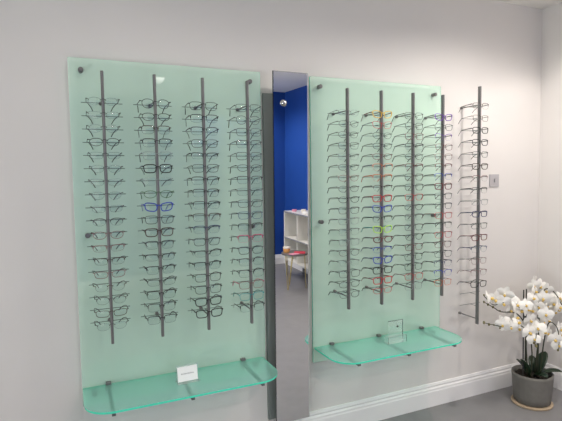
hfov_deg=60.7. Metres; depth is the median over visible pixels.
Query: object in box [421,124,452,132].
eyeglasses
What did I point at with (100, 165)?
eyeglasses
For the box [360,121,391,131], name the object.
eyeglasses
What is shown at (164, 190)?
eyeglasses
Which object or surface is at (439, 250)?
eyeglasses
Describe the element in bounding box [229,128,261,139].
eyeglasses
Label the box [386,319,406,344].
acrylic stand
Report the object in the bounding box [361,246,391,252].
eyeglasses
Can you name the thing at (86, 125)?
eyeglasses
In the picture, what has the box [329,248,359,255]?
eyeglasses
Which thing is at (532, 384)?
potted orchid
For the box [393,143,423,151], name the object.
eyeglasses
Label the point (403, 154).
eyeglasses
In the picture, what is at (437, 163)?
eyeglasses
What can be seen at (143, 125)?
eyeglasses
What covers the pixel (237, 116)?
eyeglasses
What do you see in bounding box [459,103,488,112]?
eyeglasses
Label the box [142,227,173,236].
eyeglasses
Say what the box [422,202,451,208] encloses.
eyeglasses
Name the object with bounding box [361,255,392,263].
eyeglasses
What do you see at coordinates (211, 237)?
eyeglasses
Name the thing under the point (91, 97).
eyeglasses
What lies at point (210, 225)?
eyeglasses
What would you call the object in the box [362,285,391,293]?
eyeglasses
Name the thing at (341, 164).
eyeglasses
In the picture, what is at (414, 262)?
eyeglasses
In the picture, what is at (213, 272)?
eyeglasses
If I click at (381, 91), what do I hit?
rod
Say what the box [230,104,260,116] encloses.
eyeglasses
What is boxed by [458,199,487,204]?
eyeglasses
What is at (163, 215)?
eyeglasses
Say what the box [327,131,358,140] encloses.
eyeglasses
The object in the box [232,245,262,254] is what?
eyeglasses
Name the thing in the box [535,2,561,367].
wall
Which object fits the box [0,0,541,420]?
wall
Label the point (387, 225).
eyeglasses
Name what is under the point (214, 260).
eyeglasses
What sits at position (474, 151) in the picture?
eyeglasses
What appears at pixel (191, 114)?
eyeglasses
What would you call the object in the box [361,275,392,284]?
eyeglasses
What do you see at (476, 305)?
rod
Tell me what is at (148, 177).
eyeglasses
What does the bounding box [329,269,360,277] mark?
eyeglasses
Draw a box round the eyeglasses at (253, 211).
[231,211,262,218]
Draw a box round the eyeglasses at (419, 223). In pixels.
[392,223,422,230]
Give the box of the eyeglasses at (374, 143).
[361,143,391,151]
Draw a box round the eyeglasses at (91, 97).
[87,97,119,110]
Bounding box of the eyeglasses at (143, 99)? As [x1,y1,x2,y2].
[137,99,170,112]
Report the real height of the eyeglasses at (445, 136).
0.047 m
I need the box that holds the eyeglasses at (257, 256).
[232,256,263,265]
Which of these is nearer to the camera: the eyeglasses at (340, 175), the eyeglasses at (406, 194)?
the eyeglasses at (340, 175)
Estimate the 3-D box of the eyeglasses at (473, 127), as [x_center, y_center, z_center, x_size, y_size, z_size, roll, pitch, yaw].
[1.236,-0.508,3.092,0.142,0.046,0.139,-3,4,-24]
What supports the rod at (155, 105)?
attached to the display panel at (139, 350)
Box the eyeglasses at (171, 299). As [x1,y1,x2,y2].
[144,299,175,311]
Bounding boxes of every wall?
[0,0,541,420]
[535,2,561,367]
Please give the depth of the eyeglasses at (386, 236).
2.73 m
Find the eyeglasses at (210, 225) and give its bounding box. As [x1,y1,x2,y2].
[188,225,219,233]
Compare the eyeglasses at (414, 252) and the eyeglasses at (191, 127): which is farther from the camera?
the eyeglasses at (414, 252)
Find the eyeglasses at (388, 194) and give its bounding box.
[361,194,391,201]
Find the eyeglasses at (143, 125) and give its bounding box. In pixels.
[138,125,170,136]
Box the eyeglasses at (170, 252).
[142,252,175,260]
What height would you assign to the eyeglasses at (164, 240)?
0.046 m
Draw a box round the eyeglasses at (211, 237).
[188,237,219,245]
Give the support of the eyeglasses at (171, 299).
on the rod at (155, 105)
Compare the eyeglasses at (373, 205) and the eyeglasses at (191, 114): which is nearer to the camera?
the eyeglasses at (191, 114)
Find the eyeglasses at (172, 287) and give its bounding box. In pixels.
[144,287,176,299]
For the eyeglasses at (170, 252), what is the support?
on the rod at (155, 105)
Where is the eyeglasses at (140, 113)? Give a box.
[139,113,170,124]
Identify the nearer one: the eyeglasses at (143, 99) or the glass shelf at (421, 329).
the eyeglasses at (143, 99)
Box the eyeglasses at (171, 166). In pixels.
[140,164,172,174]
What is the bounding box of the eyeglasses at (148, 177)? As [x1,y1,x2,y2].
[140,177,172,186]
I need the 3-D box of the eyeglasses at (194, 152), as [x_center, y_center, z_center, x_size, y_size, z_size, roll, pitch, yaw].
[-0.390,-0.259,2.349,0.142,0.042,0.138,-2,4,-24]
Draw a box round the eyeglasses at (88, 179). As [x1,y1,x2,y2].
[88,179,122,187]
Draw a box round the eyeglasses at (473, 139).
[458,139,487,147]
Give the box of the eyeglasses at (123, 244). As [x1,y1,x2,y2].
[91,243,125,251]
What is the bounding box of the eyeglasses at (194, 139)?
[187,139,218,150]
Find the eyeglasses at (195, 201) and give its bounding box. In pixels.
[188,201,219,208]
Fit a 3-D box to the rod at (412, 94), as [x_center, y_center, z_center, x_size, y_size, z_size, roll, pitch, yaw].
[0.751,-0.078,2.885,0.136,1.216,0.136,0,4,17]
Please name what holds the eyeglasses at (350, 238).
on the rod at (346, 89)
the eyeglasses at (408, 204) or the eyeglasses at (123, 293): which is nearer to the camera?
the eyeglasses at (123, 293)
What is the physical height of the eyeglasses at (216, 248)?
0.042 m
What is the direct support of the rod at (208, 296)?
attached to the display panel at (139, 350)
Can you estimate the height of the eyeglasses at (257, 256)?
0.045 m
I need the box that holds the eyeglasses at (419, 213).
[392,213,423,220]
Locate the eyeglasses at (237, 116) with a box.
[228,116,260,127]
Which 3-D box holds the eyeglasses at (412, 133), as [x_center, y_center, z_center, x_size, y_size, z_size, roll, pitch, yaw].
[0.747,-0.430,2.842,0.144,0.045,0.138,-3,4,-25]
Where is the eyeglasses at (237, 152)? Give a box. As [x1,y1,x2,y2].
[230,152,260,161]
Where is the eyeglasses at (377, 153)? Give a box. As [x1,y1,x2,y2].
[360,153,392,161]
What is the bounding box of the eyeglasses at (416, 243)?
[392,243,422,250]
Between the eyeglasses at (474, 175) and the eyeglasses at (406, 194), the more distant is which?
the eyeglasses at (474, 175)
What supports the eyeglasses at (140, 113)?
on the rod at (155, 105)
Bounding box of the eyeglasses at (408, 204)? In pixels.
[392,204,422,209]
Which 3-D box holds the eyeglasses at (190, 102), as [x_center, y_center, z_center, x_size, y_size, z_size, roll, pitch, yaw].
[-0.393,-0.495,2.333,0.146,0.045,0.138,-3,4,-23]
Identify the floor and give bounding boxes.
[380,386,561,420]
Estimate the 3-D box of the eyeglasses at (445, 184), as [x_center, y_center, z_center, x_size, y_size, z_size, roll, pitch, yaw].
[0.955,-0.147,2.951,0.140,0.046,0.139,-3,4,-23]
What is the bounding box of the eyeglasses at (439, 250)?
[421,250,451,257]
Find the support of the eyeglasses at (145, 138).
on the rod at (155, 105)
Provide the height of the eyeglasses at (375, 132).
0.043 m
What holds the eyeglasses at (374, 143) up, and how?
on the rod at (381, 91)
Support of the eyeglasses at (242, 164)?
on the rod at (251, 280)
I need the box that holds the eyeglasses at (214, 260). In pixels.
[189,260,220,269]
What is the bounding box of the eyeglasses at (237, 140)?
[229,140,260,150]
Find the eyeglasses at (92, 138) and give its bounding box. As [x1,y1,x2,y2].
[87,138,120,149]
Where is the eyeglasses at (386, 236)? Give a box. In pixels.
[362,236,392,242]
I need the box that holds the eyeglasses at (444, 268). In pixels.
[421,268,451,276]
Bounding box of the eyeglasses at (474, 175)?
[458,175,487,181]
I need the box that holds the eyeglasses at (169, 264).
[143,264,175,274]
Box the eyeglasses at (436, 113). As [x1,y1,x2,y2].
[422,113,451,123]
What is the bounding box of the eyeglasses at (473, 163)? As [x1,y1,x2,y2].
[458,163,487,170]
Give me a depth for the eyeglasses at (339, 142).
2.61 m
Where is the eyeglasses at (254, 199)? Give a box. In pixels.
[231,199,262,207]
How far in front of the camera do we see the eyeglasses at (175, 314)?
2.25 m
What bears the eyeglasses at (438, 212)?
on the rod at (441, 260)
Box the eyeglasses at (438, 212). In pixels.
[423,212,451,218]
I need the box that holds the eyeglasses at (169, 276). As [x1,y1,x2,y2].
[143,276,175,284]
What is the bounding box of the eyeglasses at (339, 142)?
[327,142,358,151]
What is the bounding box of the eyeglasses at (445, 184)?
[423,183,451,189]
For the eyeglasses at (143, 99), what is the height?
0.047 m
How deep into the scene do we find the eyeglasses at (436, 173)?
2.90 m
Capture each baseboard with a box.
[273,362,528,420]
[544,363,561,390]
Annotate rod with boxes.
[81,70,130,343]
[133,74,177,336]
[182,78,221,329]
[226,81,262,323]
[327,88,355,309]
[362,90,387,304]
[394,93,417,299]
[423,95,446,295]
[458,86,481,323]
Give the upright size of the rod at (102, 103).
1.216 m
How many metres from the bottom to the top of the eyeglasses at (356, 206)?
0.045 m
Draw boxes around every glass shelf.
[83,357,277,416]
[314,326,461,365]
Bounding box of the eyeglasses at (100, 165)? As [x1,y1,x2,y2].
[89,165,122,174]
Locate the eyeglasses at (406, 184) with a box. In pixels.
[393,184,423,190]
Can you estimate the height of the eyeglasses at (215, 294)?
0.046 m
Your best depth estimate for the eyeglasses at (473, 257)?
3.09 m
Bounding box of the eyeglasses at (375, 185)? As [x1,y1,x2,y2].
[361,185,392,191]
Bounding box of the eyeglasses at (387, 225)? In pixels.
[361,225,391,232]
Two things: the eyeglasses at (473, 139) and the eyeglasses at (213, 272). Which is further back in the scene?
the eyeglasses at (473, 139)
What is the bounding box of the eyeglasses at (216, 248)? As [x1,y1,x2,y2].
[191,248,221,255]
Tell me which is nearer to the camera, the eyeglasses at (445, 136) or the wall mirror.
the wall mirror
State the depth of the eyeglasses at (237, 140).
2.38 m
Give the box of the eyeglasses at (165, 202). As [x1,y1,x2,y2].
[141,202,173,211]
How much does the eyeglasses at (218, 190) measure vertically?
0.046 m
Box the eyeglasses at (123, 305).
[94,305,128,317]
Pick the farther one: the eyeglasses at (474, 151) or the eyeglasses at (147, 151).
the eyeglasses at (474, 151)
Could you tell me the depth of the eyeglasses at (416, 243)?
2.83 m
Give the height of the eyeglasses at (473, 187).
0.046 m
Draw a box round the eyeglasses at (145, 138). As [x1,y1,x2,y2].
[139,138,172,149]
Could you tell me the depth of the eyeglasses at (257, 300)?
2.43 m
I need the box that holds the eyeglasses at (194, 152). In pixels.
[186,152,218,161]
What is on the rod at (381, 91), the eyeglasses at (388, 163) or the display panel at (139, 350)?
the eyeglasses at (388, 163)
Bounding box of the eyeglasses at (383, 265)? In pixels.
[361,265,392,273]
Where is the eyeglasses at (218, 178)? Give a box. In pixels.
[187,176,219,185]
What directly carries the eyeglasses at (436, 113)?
on the rod at (441, 260)
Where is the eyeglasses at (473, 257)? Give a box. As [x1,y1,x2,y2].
[457,257,485,263]
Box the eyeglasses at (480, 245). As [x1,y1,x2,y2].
[457,245,486,252]
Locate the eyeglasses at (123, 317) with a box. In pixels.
[94,317,128,330]
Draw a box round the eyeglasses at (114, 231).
[91,231,124,239]
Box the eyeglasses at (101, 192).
[89,192,122,200]
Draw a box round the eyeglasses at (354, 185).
[327,185,358,192]
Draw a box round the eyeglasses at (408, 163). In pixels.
[392,163,422,170]
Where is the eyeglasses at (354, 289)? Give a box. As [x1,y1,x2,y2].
[328,289,358,298]
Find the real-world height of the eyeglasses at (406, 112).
0.045 m
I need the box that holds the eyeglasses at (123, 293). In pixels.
[94,293,127,304]
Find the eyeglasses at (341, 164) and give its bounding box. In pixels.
[328,164,358,171]
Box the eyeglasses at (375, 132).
[360,132,390,141]
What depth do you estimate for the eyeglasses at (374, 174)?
2.72 m
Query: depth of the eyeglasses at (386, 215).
2.73 m
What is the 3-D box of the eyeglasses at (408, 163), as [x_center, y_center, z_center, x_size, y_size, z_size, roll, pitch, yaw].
[0.749,-0.255,2.854,0.142,0.046,0.138,-3,4,-25]
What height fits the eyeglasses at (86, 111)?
0.040 m
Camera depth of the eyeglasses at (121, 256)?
2.15 m
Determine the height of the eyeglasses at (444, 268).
0.045 m
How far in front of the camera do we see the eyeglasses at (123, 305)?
2.16 m
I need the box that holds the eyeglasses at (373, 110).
[361,110,391,120]
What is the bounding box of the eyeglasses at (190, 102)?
[185,102,217,114]
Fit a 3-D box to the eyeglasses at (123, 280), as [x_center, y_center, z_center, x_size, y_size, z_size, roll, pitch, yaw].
[-0.791,0.345,2.207,0.144,0.042,0.138,-3,4,-24]
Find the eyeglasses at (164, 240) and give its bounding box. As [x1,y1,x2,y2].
[143,240,174,249]
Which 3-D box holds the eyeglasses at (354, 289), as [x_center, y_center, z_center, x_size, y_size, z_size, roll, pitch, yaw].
[0.354,0.468,2.722,0.145,0.043,0.138,-3,4,-25]
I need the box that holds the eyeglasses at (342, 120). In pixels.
[327,120,358,130]
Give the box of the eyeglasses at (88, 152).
[87,152,121,161]
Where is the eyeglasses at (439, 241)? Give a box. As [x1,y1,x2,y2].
[421,241,451,247]
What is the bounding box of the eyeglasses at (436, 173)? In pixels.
[423,173,451,180]
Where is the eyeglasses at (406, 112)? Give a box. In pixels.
[392,112,422,122]
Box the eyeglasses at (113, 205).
[90,205,123,212]
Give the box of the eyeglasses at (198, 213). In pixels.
[188,213,220,221]
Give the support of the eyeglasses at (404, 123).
on the rod at (412, 94)
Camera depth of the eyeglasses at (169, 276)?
2.25 m
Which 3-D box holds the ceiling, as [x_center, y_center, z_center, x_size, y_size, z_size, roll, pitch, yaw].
[0.194,-1.238,0.117,5.953,0.100,4.920,-3,4,-24]
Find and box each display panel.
[67,57,265,406]
[309,76,440,362]
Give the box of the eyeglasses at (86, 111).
[86,111,119,123]
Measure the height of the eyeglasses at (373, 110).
0.048 m
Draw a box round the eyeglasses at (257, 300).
[235,300,264,310]
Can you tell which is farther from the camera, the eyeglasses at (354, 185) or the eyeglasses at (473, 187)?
the eyeglasses at (473, 187)
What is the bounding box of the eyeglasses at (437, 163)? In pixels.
[422,163,451,170]
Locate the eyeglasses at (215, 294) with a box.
[190,294,221,306]
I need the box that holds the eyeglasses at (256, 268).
[232,268,264,277]
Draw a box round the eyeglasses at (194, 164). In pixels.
[187,164,218,173]
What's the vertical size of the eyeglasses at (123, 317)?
0.042 m
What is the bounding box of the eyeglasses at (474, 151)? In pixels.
[458,151,487,158]
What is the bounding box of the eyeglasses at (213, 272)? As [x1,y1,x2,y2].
[190,272,221,281]
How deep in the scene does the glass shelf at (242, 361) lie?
2.30 m
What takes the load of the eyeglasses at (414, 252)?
on the rod at (412, 94)
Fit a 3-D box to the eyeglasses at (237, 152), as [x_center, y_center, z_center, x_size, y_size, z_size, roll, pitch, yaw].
[-0.184,-0.270,2.439,0.144,0.045,0.138,-2,4,-23]
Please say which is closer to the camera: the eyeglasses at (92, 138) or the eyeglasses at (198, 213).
the eyeglasses at (92, 138)
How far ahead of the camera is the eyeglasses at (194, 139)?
2.29 m
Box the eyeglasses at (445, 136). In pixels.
[421,133,451,142]
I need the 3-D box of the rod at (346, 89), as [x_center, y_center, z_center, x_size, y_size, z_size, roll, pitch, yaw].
[0.345,-0.060,2.707,0.136,1.216,0.136,0,4,17]
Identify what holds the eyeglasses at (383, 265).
on the rod at (381, 91)
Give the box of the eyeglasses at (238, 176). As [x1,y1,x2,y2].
[230,176,262,184]
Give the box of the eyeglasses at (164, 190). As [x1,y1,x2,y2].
[140,190,173,198]
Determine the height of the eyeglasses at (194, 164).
0.045 m
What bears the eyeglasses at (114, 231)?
on the rod at (102, 103)
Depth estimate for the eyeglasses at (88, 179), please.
2.13 m
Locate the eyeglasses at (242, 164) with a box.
[230,164,261,172]
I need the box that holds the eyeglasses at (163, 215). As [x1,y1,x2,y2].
[141,215,174,223]
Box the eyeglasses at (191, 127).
[186,127,218,137]
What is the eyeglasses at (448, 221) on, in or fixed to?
on the rod at (441, 260)
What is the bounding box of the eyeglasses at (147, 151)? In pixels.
[139,151,172,161]
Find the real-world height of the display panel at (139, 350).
1.640 m
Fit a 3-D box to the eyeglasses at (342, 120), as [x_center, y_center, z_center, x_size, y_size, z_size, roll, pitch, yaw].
[0.340,-0.469,2.659,0.142,0.043,0.138,-3,4,-25]
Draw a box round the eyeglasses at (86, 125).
[86,125,119,136]
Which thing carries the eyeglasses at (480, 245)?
on the rod at (476, 305)
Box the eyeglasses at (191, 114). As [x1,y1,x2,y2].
[186,114,218,126]
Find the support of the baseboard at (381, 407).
attached to the wall at (459, 47)
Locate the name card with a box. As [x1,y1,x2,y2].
[175,364,199,384]
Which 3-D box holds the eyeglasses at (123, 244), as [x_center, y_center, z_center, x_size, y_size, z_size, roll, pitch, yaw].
[-0.793,0.170,2.196,0.147,0.042,0.138,-3,4,-24]
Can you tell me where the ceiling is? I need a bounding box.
[494,0,561,8]
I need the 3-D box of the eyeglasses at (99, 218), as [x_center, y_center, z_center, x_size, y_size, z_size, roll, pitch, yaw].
[-0.793,0.051,2.189,0.144,0.044,0.138,-3,4,-23]
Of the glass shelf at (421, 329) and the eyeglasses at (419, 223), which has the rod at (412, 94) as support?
the eyeglasses at (419, 223)
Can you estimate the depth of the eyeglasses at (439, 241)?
2.92 m
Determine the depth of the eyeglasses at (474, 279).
3.10 m
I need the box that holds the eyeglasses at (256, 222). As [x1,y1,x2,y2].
[231,222,262,230]
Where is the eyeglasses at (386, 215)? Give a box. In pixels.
[361,215,392,222]
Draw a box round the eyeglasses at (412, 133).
[392,133,423,142]
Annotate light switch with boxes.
[489,174,498,186]
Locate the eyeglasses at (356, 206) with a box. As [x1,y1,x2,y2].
[328,206,359,213]
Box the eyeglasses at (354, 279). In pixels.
[328,279,359,287]
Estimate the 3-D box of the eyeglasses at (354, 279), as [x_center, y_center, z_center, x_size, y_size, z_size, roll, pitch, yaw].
[0.354,0.409,2.719,0.148,0.043,0.138,-2,4,-24]
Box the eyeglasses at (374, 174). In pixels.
[361,174,391,181]
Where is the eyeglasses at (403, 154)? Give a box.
[392,154,421,161]
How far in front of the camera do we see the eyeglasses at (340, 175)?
2.63 m
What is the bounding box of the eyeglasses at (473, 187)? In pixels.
[457,187,486,193]
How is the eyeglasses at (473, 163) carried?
on the rod at (476, 305)
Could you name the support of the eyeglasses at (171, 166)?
on the rod at (155, 105)
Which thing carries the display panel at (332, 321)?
attached to the wall at (459, 47)
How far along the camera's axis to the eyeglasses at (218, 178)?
2.31 m
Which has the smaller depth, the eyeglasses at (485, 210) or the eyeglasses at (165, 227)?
the eyeglasses at (165, 227)
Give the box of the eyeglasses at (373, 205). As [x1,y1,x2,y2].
[361,205,391,212]
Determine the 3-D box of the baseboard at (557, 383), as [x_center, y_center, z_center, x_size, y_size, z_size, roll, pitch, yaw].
[2.858,1.317,1.452,0.020,0.152,4.720,-3,4,-24]
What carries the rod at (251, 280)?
attached to the display panel at (139, 350)
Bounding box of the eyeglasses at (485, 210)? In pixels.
[457,210,486,216]
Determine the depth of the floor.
3.12 m
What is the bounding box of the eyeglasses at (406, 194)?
[392,194,422,200]
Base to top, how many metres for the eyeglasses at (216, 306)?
0.046 m
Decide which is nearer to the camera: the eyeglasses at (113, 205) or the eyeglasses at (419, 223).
the eyeglasses at (113, 205)
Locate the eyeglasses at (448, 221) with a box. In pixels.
[421,221,451,228]
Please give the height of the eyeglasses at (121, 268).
0.041 m
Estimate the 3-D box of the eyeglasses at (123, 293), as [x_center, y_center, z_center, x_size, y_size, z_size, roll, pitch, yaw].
[-0.786,0.403,2.213,0.145,0.044,0.138,-2,4,-23]
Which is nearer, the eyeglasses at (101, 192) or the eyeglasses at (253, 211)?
the eyeglasses at (101, 192)
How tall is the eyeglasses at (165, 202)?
0.047 m
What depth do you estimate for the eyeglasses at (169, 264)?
2.23 m
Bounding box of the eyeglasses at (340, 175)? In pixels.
[327,175,358,182]
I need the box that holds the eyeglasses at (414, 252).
[392,252,422,260]
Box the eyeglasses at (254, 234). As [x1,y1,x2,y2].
[231,234,263,242]
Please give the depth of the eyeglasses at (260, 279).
2.42 m
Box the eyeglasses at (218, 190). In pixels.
[189,189,219,196]
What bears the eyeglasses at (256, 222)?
on the rod at (251, 280)
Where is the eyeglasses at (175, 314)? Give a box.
[144,311,176,324]
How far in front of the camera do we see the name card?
2.34 m
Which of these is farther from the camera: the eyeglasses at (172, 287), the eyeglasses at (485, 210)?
the eyeglasses at (485, 210)
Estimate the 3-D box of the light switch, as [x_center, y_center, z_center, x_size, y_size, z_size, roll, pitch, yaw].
[1.478,-0.208,3.327,0.086,0.086,0.013,-3,4,-24]
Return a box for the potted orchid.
[483,276,561,410]
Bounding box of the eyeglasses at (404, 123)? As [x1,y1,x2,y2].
[392,123,422,132]
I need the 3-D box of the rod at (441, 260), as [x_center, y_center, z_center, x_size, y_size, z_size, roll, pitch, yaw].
[0.954,-0.088,2.974,0.136,1.216,0.136,0,4,17]
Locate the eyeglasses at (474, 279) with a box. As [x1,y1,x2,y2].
[457,279,486,287]
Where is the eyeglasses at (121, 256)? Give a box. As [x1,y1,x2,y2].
[93,256,125,263]
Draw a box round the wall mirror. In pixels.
[262,71,309,420]
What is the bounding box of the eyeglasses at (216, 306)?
[191,306,222,318]
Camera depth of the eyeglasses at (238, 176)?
2.39 m
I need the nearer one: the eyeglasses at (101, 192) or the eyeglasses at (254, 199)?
the eyeglasses at (101, 192)
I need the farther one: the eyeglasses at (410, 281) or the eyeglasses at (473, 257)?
the eyeglasses at (473, 257)
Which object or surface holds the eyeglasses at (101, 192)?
on the rod at (102, 103)
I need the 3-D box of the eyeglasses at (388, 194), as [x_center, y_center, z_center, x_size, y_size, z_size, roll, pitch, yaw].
[0.549,-0.070,2.776,0.142,0.046,0.139,-3,4,-23]
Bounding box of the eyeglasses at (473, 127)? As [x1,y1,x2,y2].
[458,127,487,135]
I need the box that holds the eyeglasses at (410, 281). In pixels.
[392,281,421,289]
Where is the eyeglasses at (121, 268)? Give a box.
[92,268,125,278]
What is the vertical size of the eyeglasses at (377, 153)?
0.043 m
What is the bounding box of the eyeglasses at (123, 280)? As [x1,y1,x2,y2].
[92,280,126,291]
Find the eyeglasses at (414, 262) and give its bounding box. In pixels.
[392,262,422,270]
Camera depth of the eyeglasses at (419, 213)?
2.83 m
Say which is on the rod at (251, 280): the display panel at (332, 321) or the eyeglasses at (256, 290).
the eyeglasses at (256, 290)
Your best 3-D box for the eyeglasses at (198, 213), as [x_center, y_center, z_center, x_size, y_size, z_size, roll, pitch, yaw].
[-0.382,0.032,2.370,0.147,0.046,0.138,-2,4,-23]
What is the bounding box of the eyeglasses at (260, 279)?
[233,279,263,288]
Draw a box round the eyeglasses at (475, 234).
[457,234,486,240]
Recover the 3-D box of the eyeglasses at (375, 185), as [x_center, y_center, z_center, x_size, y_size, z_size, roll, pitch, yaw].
[0.549,-0.127,2.773,0.143,0.044,0.138,-3,4,-24]
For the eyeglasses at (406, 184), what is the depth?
2.81 m
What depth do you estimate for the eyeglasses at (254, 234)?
2.41 m
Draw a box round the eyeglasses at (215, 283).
[191,283,221,293]
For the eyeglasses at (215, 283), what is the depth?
2.33 m
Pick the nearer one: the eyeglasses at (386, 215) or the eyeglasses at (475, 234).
the eyeglasses at (386, 215)
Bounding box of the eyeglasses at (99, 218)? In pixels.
[90,218,124,225]
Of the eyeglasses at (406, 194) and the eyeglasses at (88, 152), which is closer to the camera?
the eyeglasses at (88, 152)
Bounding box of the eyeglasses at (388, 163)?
[361,163,392,170]
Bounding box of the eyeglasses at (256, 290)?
[233,290,263,300]
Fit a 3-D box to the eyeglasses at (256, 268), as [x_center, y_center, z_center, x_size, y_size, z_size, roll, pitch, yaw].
[-0.174,0.315,2.479,0.147,0.045,0.138,-2,4,-24]
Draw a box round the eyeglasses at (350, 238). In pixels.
[329,238,359,245]
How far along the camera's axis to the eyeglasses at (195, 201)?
2.31 m

